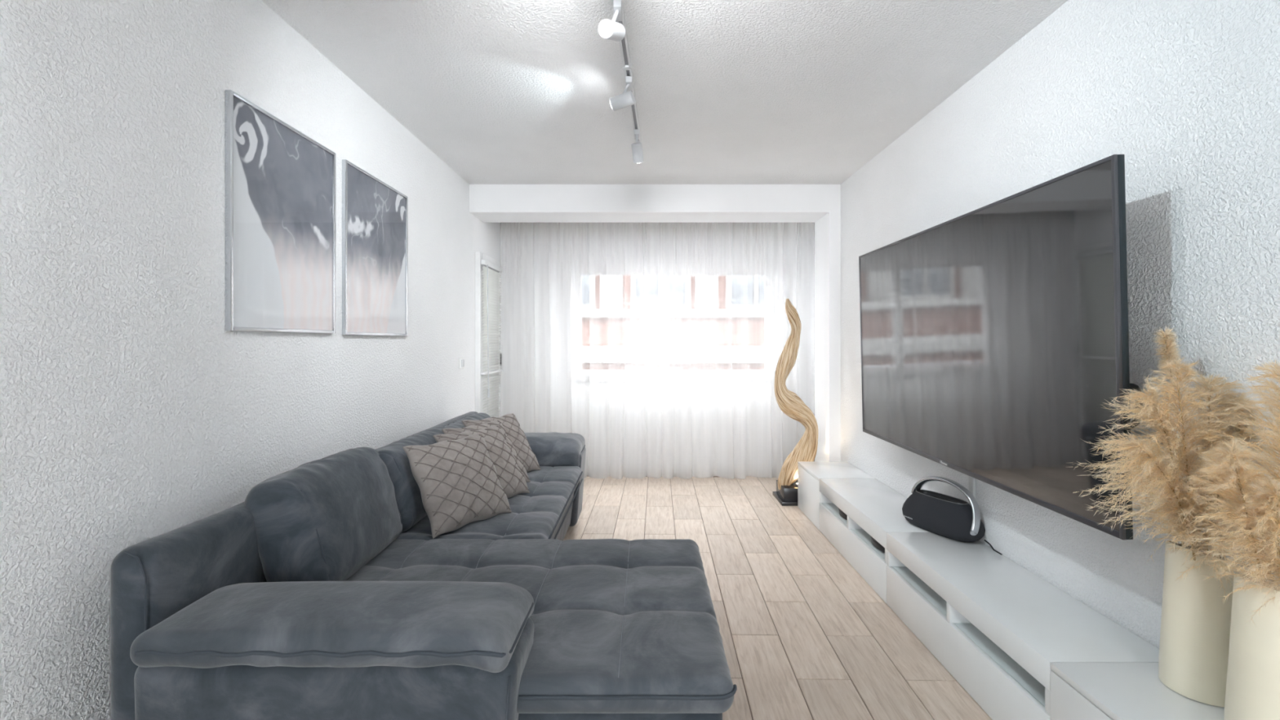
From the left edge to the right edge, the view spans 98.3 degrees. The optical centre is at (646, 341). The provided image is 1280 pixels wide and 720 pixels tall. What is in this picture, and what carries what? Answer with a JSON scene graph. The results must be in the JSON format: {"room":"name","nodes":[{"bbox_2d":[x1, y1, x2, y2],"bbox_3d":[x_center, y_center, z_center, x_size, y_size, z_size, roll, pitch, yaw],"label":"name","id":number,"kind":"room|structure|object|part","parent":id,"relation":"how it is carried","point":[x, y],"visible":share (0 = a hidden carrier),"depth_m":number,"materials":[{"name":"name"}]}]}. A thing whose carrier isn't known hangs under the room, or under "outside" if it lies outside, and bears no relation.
{"room":"living room","nodes":[
{"label":"living room","id":0,"kind":"room"},
{"bbox_2d":[0,0,500,719],"bbox_3d":[-1.470,0.013,1.340,0.150,2.495,7.880,0,0,0],"label":"wall","id":1,"kind":"structure","parent":0,"point":[131,414],"depth_m":1.55,"materials":[{"name":"paint"}]},
{"bbox_2d":[225,89,335,333],"bbox_3d":[-1.384,-0.433,2.138,0.020,0.797,0.619,0,0,0],"label":"framed picture","id":2,"kind":"object","parent":1,"relation":"attached to","point":[280,182],"visible":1,"depth_m":2.06,"materials":[{"name":"paper"}]},
{"bbox_2d":[342,159,408,336],"bbox_3d":[-1.384,-0.431,2.857,0.020,0.802,0.655,0,0,0],"label":"framed picture","id":3,"kind":"object","parent":1,"relation":"attached to","point":[375,214],"visible":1,"depth_m":2.80,"materials":[{"name":"paper"}]},
{"bbox_2d":[459,357,464,368],"bbox_3d":[-1.387,0.164,4.156,0.017,0.082,0.080,0,0,0],"label":"light switch","id":4,"kind":"object","parent":1,"relation":"attached to","point":[461,359],"visible":1,"depth_m":4.14,"materials":[{"name":"white plastic"}]},
{"bbox_2d":[475,251,502,417],"bbox_3d":[-1.405,0.265,4.830,0.140,1.990,0.660,0,0,0],"label":"door","id":5,"kind":"structure","parent":1,"relation":"in","point":[479,255],"depth_m":4.53,"materials":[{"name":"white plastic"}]},
{"bbox_2d":[480,259,502,417],"bbox_3d":[-1.323,0.237,4.785,0.064,1.815,0.550,0,0,0],"label":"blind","id":6,"kind":"object","parent":1,"relation":"attached to","point":[491,277],"visible":0.76,"depth_m":4.76,"materials":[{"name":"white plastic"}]},
{"bbox_3d":[-1.320,0.245,4.600,0.002,1.750,0.002,0,0,0],"label":"ladder cord","id":7,"kind":"part","parent":6,"relation":"part of","materials":[{"name":"white plastic"}]},
{"bbox_3d":[-1.335,0.266,4.785,0.034,0.018,0.540,0,0,0],"label":"cross rail","id":8,"kind":"part","parent":6,"relation":"part of","materials":[{"name":"white plastic"}]},
{"bbox_2d":[469,184,840,222],"bbox_3d":[0.066,-1.125,4.542,2.922,0.219,0.376,0,0,0],"label":"ceiling beam","id":9,"kind":"structure","parent":1,"relation":"attached to","point":[490,203],"depth_m":4.35,"materials":[{"name":"paint"}]},
{"bbox_2d":[500,222,814,463],"bbox_3d":[0.152,0.013,5.380,3.395,2.495,0.200,0,0,0],"label":"curtain","id":10,"kind":"object","parent":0,"point":[617,424],"depth_m":5.28,"materials":[{"name":"fabric"}]},
{"bbox_2d":[261,0,1068,184],"bbox_3d":[0.152,-1.295,1.440,3.395,0.120,8.080,0,0,0],"label":"ceiling","id":11,"kind":"structure","parent":0,"point":[501,91],"depth_m":2.56,"materials":[{"name":"paint"}]},
{"bbox_2d":[598,0,643,163],"bbox_3d":[-0.119,-1.134,2.035,0.135,0.202,2.685,0,0,2],"label":"track light","id":12,"kind":"object","parent":11,"relation":"attached to","point":[615,29],"visible":1,"depth_m":2.46,"materials":[{"name":"white metal"}]},
{"bbox_3d":[-0.114,-1.161,1.985,0.035,0.063,0.014,0,0,-27],"label":"stem","id":13,"kind":"part","parent":12,"relation":"part of","materials":[{"name":"white metal"}]},
{"bbox_3d":[-0.097,-1.161,2.560,0.042,0.064,0.014,0,0,0],"label":"stem","id":14,"kind":"part","parent":12,"relation":"part of","materials":[{"name":"white metal"}]},
{"bbox_3d":[0.115,-1.173,5.080,2.970,0.125,0.040,0,0,0],"label":"rail","id":15,"kind":"object","parent":11,"relation":"attached to","visible":0},
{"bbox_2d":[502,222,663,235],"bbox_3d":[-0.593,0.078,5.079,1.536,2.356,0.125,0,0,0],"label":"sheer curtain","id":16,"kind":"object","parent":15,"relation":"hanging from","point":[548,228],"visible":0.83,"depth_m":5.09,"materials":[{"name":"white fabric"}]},
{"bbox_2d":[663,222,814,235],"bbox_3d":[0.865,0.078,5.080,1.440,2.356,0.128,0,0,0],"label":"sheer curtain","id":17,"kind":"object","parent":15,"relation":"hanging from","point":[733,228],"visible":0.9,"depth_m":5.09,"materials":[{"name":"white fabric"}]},
{"bbox_2d":[568,263,774,385],"bbox_3d":[0.260,-0.165,5.441,2.000,1.170,0.346,0,0,0],"label":"window","id":18,"kind":"structure","parent":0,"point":[666,270],"depth_m":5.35,"materials":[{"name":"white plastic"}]},
{"bbox_3d":[-0.242,-0.163,5.365,0.885,1.055,0.030,0,0,0],"label":"sash","id":19,"kind":"part","parent":18,"relation":"part of","materials":[{"name":"white glass"}]},
{"bbox_3d":[0.260,0.410,5.304,2.000,0.020,0.072,0,0,0],"label":"sill","id":20,"kind":"part","parent":18,"relation":"part of","materials":[{"name":"white plastic"}]},
{"bbox_3d":[0.260,0.305,5.547,1.960,0.028,0.134,0,0,0],"label":"safety rail","id":21,"kind":"part","parent":18,"relation":"part of","materials":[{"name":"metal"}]},
{"bbox_3d":[0.688,-0.163,5.395,1.035,1.055,0.030,0,0,0],"label":"sash","id":22,"kind":"part","parent":18,"relation":"part of","materials":[{"name":"white glass"}]},
{"bbox_2d":[584,463,782,473],"bbox_3d":[0.113,1.215,5.273,3.015,0.090,0.014,0,0,0],"label":"baseboard","id":23,"kind":"structure","parent":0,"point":[589,468],"depth_m":5.27,"materials":[{"name":"white plastic"}]},
{"bbox_2d":[563,473,992,719],"bbox_3d":[0.150,1.320,1.306,3.401,0.121,8.353,0,0,0],"label":"floor","id":24,"kind":"structure","parent":0,"point":[804,636],"depth_m":2.65,"materials":[{"name":"wood"}]},
{"bbox_2d":[110,411,737,719],"bbox_3d":[-0.537,0.878,2.597,1.510,0.764,2.776,0,0,0],"label":"sofa","id":25,"kind":"object","parent":24,"relation":"on","point":[501,616],"visible":0.77,"depth_m":1.33,"materials":[{"name":"fabric"}]},
{"bbox_3d":[-1.237,0.860,2.645,0.110,0.726,2.680,0,0,0],"label":"backrest","id":26,"kind":"part","parent":25,"relation":"part of","materials":[{"name":"fabric"}]},
{"bbox_2d":[244,447,402,582],"bbox_3d":[-1.114,0.625,1.982,0.299,0.416,0.626,0,0,0],"label":"cushion","id":27,"kind":"object","parent":25,"relation":"on","point":[324,519],"visible":0.91,"depth_m":1.77,"materials":[{"name":"fabric"}]},
{"bbox_3d":[-0.737,0.970,1.375,0.877,0.480,0.256,0,0,0],"label":"armrest","id":28,"kind":"part","parent":25,"relation":"part of","materials":[{"name":"fabric"}]},
{"bbox_2d":[374,428,444,532],"bbox_3d":[-1.110,0.647,2.676,0.280,0.372,0.736,0,0,0],"label":"cushion","id":29,"kind":"object","parent":25,"relation":"on","point":[407,491],"visible":0.38,"depth_m":2.37,"materials":[{"name":"fabric"}]},
{"bbox_2d":[402,432,511,538],"bbox_3d":[-0.837,0.626,2.479,0.250,0.359,0.412,0,0,34],"label":"throw pillow","id":30,"kind":"object","parent":25,"relation":"on","point":[458,482],"visible":1,"depth_m":2.40,"materials":[{"name":"beige fabric"}]},
{"bbox_2d":[440,413,490,429],"bbox_3d":[-1.116,0.659,3.465,0.277,0.349,0.797,0,0,0],"label":"cushion","id":31,"kind":"object","parent":25,"relation":"on","point":[457,424],"visible":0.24,"depth_m":3.51,"materials":[{"name":"fabric"}]},
{"bbox_2d":[432,425,529,497],"bbox_3d":[-0.824,0.626,2.797,0.268,0.341,0.412,0,0,34],"label":"throw pillow","id":32,"kind":"object","parent":25,"relation":"on","point":[513,482],"visible":0.41,"depth_m":2.82,"materials":[{"name":"beige fabric"}]},
{"bbox_2d":[441,420,530,482],"bbox_3d":[-0.865,0.629,3.017,0.268,0.339,0.419,0,0,28],"label":"throw pillow","id":33,"kind":"object","parent":25,"relation":"on","point":[521,466],"visible":0.23,"depth_m":3.09,"materials":[{"name":"beige fabric"}]},
{"bbox_3d":[-0.799,0.844,2.938,0.772,0.100,1.325,0,0,0],"label":"long seat","id":34,"kind":"part","parent":25,"relation":"part of","materials":[{"name":"fabric"}]},
{"bbox_2d":[461,413,541,472],"bbox_3d":[-0.864,0.631,3.327,0.266,0.342,0.412,0,0,31],"label":"throw pillow","id":35,"kind":"object","parent":25,"relation":"on","point":[527,457],"visible":0.46,"depth_m":3.36,"materials":[{"name":"beige fabric"}]},
{"bbox_3d":[-0.486,0.844,1.792,1.398,0.099,0.985,0,0,0],"label":"chaise seat","id":36,"kind":"part","parent":25,"relation":"part of","materials":[{"name":"fabric"}]},
{"bbox_3d":[-0.822,1.045,2.930,0.722,0.330,1.450,0,0,0],"label":"long seat","id":37,"kind":"part","parent":25,"relation":"part of","materials":[{"name":"fabric"}]},
{"bbox_3d":[-0.800,0.970,3.752,0.750,0.480,0.331,0,0,0],"label":"armrest","id":38,"kind":"part","parent":25,"relation":"part of","materials":[{"name":"fabric"}]},
{"bbox_2d":[772,298,817,506],"bbox_3d":[1.190,0.460,4.390,0.358,1.600,0.310,0,0,0],"label":"driftwood sculpture","id":39,"kind":"object","parent":24,"relation":"on","point":[786,493],"visible":0.96,"depth_m":4.36,"materials":[{"name":"wood"}]},
{"bbox_3d":[1.197,1.246,4.390,0.326,0.028,0.310,0,0,0],"label":"plinth plate","id":40,"kind":"part","parent":39,"relation":"part of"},
{"bbox_2d":[797,461,874,529],"bbox_3d":[1.334,1.086,3.940,0.374,0.348,0.518,0,0,0],"label":"base cabinet","id":41,"kind":"object","parent":24,"relation":"on","point":[809,473],"visible":0.48,"depth_m":3.92,"materials":[{"name":"white paint"}]},
{"bbox_3d":[1.156,1.095,3.940,0.018,0.322,0.518,0,0,0],"label":"door","id":42,"kind":"part","parent":41,"relation":"part of","materials":[{"name":"white paint"}]},
{"bbox_2d":[819,478,929,603],"bbox_3d":[1.334,1.086,3.164,0.374,0.348,1.030,0,0,0],"label":"tv cabinet","id":43,"kind":"object","parent":24,"relation":"on","point":[872,508],"visible":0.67,"depth_m":3.12,"materials":[{"name":"white paint"}]},
{"bbox_3d":[1.335,1.033,3.667,0.371,0.073,0.023,0,0,0],"label":"panel","id":44,"kind":"part","parent":43,"relation":"part of","materials":[{"name":"white paint"}]},
{"bbox_2d":[838,507,847,519],"bbox_3d":[1.332,1.039,3.360,0.305,0.060,0.385,0,0,0],"label":"media box","id":45,"kind":"object","parent":43,"relation":"on","point":[842,513],"visible":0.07,"depth_m":3.34,"materials":[{"name":"black plastic"}]},
{"bbox_3d":[1.156,1.163,3.164,0.018,0.186,1.030,0,0,0],"label":"drawer","id":46,"kind":"part","parent":43,"relation":"part of","materials":[{"name":"white paint"}]},
{"bbox_2d":[870,535,884,552],"bbox_3d":[1.332,1.039,2.870,0.305,0.060,0.385,0,0,0],"label":"media box","id":47,"kind":"object","parent":43,"relation":"on","point":[874,542],"visible":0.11,"depth_m":2.84,"materials":[{"name":"black plastic"}]},
{"bbox_3d":[1.335,1.033,2.661,0.371,0.073,0.023,0,0,0],"label":"panel","id":48,"kind":"part","parent":43,"relation":"part of","materials":[{"name":"white paint"}]},
{"bbox_2d":[902,475,985,542],"bbox_3d":[1.414,0.780,2.652,0.170,0.262,0.414,0,0,-23],"label":"speaker","id":49,"kind":"object","parent":43,"relation":"on","point":[944,515],"visible":1,"depth_m":2.58},
{"bbox_2d":[886,532,1159,719],"bbox_3d":[1.334,1.086,2.111,0.374,0.348,1.072,0,0,0],"label":"tv cabinet","id":50,"kind":"object","parent":24,"relation":"on","point":[997,626],"visible":0.78,"depth_m":1.94,"materials":[{"name":"white paint"}]},
{"bbox_3d":[1.335,1.033,2.635,0.371,0.073,0.023,0,0,0],"label":"panel","id":51,"kind":"part","parent":50,"relation":"part of","materials":[{"name":"white paint"}]},
{"bbox_3d":[1.156,1.163,2.111,0.018,0.186,1.072,0,0,0],"label":"drawer","id":52,"kind":"part","parent":50,"relation":"part of","materials":[{"name":"white paint"}]},
{"bbox_2d":[984,539,1002,555],"bbox_3d":[1.510,0.896,2.408,0.011,0.033,0.097,0,0,-8],"label":"cable","id":53,"kind":"object","parent":50,"relation":"on","point":[984,540],"visible":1,"depth_m":2.41,"materials":[{"name":"black rubber"}]},
{"bbox_3d":[1.335,1.033,1.587,0.371,0.073,0.023,0,0,0],"label":"panel","id":54,"kind":"part","parent":50,"relation":"part of","materials":[{"name":"white paint"}]},
{"bbox_2d":[1050,662,1224,719],"bbox_3d":[1.334,1.086,1.297,0.374,0.348,0.552,0,0,0],"label":"base cabinet","id":55,"kind":"object","parent":24,"relation":"on","point":[1080,691],"visible":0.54,"depth_m":1.45,"materials":[{"name":"white paint"}]},
{"bbox_3d":[1.156,1.095,1.297,0.018,0.322,0.552,0,0,0],"label":"door","id":56,"kind":"part","parent":55,"relation":"part of","materials":[{"name":"white paint"}]},
{"bbox_2d":[1158,540,1234,706],"bbox_3d":[1.448,0.722,1.452,0.154,0.378,0.154,0,0,0],"label":"vase","id":57,"kind":"object","parent":55,"relation":"on","point":[1196,622],"visible":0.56,"depth_m":1.41,"materials":[{"name":"beige ceramic"}]},
{"bbox_2d":[1072,426,1220,562],"bbox_3d":[1.240,0.421,1.391,0.351,0.418,0.256,0,0,-27],"label":"pampas plume","id":58,"kind":"object","parent":57,"relation":"in","point":[1166,482],"visible":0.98,"depth_m":1.36},
{"bbox_3d":[1.319,0.446,1.389,0.215,0.370,0.011,0,0,-17],"label":"stem","id":59,"kind":"part","parent":58,"relation":"part of","materials":[{"name":"beige plant"}]},
{"bbox_2d":[1088,373,1209,546],"bbox_3d":[1.307,0.355,1.432,0.302,0.550,0.256,0,0,-40],"label":"pampas plume","id":60,"kind":"object","parent":57,"relation":"in","point":[1147,400],"visible":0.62,"depth_m":1.40},
{"bbox_3d":[1.350,0.386,1.428,0.158,0.489,0.014,0,0,-24],"label":"stem","id":61,"kind":"part","parent":60,"relation":"part of","materials":[{"name":"beige plant"}]},
{"bbox_2d":[1151,324,1198,548],"bbox_3d":[1.425,0.291,1.497,0.112,0.679,0.073,0,0,0],"label":"pampas plume","id":62,"kind":"object","parent":57,"relation":"in","point":[1166,339],"visible":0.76,"depth_m":1.49},
{"bbox_3d":[1.443,0.313,1.484,0.081,0.634,0.006,0,0,19],"label":"stem","id":63,"kind":"part","parent":62,"relation":"part of","materials":[{"name":"beige plant"}]},
{"bbox_2d":[1124,355,1244,553],"bbox_3d":[1.377,0.330,1.420,0.256,0.601,0.236,0,0,17],"label":"pampas plume","id":64,"kind":"object","parent":57,"relation":"in","point":[1175,367],"visible":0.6,"depth_m":1.40},
{"bbox_3d":[1.385,0.353,1.418,0.096,0.555,0.006,0,0,-19],"label":"stem","id":65,"kind":"part","parent":64,"relation":"part of","materials":[{"name":"beige plant"}]},
{"bbox_2d":[1151,372,1278,554],"bbox_3d":[1.430,0.353,1.435,0.188,0.554,0.282,0,0,0],"label":"pampas plume","id":66,"kind":"object","parent":57,"relation":"in","point":[1210,386],"visible":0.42,"depth_m":1.42},
{"bbox_3d":[1.462,0.376,1.442,0.005,0.508,0.029,0,0,30],"label":"stem","id":67,"kind":"part","parent":66,"relation":"part of","materials":[{"name":"beige plant"}]},
{"bbox_2d":[1153,453,1279,595],"bbox_3d":[1.407,0.448,1.358,0.234,0.367,0.257,0,0,0],"label":"pampas plume","id":68,"kind":"object","parent":57,"relation":"in","point":[1216,495],"visible":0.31,"depth_m":1.35},
{"bbox_2d":[1189,391,1279,558],"bbox_3d":[1.501,0.376,1.413,0.122,0.509,0.220,0,0,-22],"label":"pampas plume","id":69,"kind":"object","parent":57,"relation":"in","point":[1236,428],"visible":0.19,"depth_m":1.41},
{"bbox_2d":[1224,573,1279,719],"bbox_3d":[1.408,0.720,1.225,0.180,0.381,0.180,0,0,0],"label":"vase","id":70,"kind":"object","parent":55,"relation":"on","point":[1252,692],"visible":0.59,"depth_m":1.21,"materials":[{"name":"beige ceramic"}]},
{"bbox_2d":[1180,435,1279,603],"bbox_3d":[1.291,0.418,1.206,0.207,0.426,0.199,0,0,0],"label":"pampas plume","id":71,"kind":"object","parent":70,"relation":"in","point":[1230,456],"visible":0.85,"depth_m":1.21},
{"bbox_3d":[1.326,0.441,1.209,0.111,0.380,0.006,0,0,-7],"label":"stem","id":72,"kind":"part","parent":71,"relation":"part of","materials":[{"name":"beige plant"}]},
{"bbox_2d":[1191,357,1279,562],"bbox_3d":[1.393,0.332,1.222,0.256,0.596,0.251,0,0,4],"label":"pampas plume","id":73,"kind":"object","parent":70,"relation":"in","point":[1270,402],"visible":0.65,"depth_m":1.24},
{"bbox_2d":[1206,415,1279,564],"bbox_3d":[1.415,0.393,1.250,0.218,0.474,0.271,0,0,0],"label":"pampas plume","id":74,"kind":"object","parent":70,"relation":"in","point":[1264,446],"visible":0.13,"depth_m":1.27},
{"bbox_2d":[1208,476,1279,625],"bbox_3d":[1.329,0.455,1.165,0.214,0.352,0.232,0,0,0],"label":"pampas plume","id":75,"kind":"object","parent":70,"relation":"in","point":[1268,521],"visible":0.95,"depth_m":1.17},
{"bbox_3d":[1.359,0.476,1.181,0.114,0.310,0.009,0,0,-28],"label":"stem","id":76,"kind":"part","parent":75,"relation":"part of","materials":[{"name":"beige plant"}]},
{"bbox_2d":[840,0,1279,648],"bbox_3d":[1.602,0.013,0.887,0.150,2.495,6.974,0,0,0],"label":"wall","id":77,"kind":"structure","parent":0,"point":[1188,91],"depth_m":1.74,"materials":[{"name":"paint"}]},
{"bbox_2d":[814,212,840,461],"bbox_3d":[1.557,0.122,4.542,0.240,2.276,0.376,0,0,0],"label":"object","id":78,"kind":"structure","parent":77,"relation":"attached to","point":[828,228],"depth_m":4.38,"materials":[{"name":"paint"}]},
{"bbox_2d":[968,475,975,505],"bbox_3d":[1.519,0.560,2.584,0.016,0.701,0.042,0,0,0],"label":"duct","id":79,"kind":"object","parent":77,"relation":"attached to","point":[971,480],"visible":0.02,"depth_m":2.57,"materials":[{"name":"white plastic"}]},
{"bbox_3d":[1.439,-0.015,2.450,0.174,0.450,0.600,0,0,0],"label":"wall bracket","id":80,"kind":"object","parent":77,"relation":"attached to","visible":0},
{"bbox_2d":[858,154,1133,539],"bbox_3d":[1.350,0.015,2.467,0.076,1.074,1.854,-1,0,0],"label":"television","id":81,"kind":"object","parent":80,"relation":"attached to","point":[994,338],"visible":0.98,"depth_m":1.97,"materials":[{"name":"black glass"}]},
{"bbox_3d":[1.333,0.016,2.467,0.020,1.074,1.854,-1,0,0],"label":"panel","id":82,"kind":"part","parent":81,"relation":"part of","materials":[{"name":"black plastic"}]},
{"bbox_2d":[1129,382,1143,429],"bbox_3d":[1.390,0.195,1.632,0.039,0.148,0.109,0,0,-35],"label":"power cable","id":83,"kind":"object","parent":81,"relation":"attached to","point":[1132,386],"visible":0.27,"depth_m":1.59,"materials":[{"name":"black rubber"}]}
]}

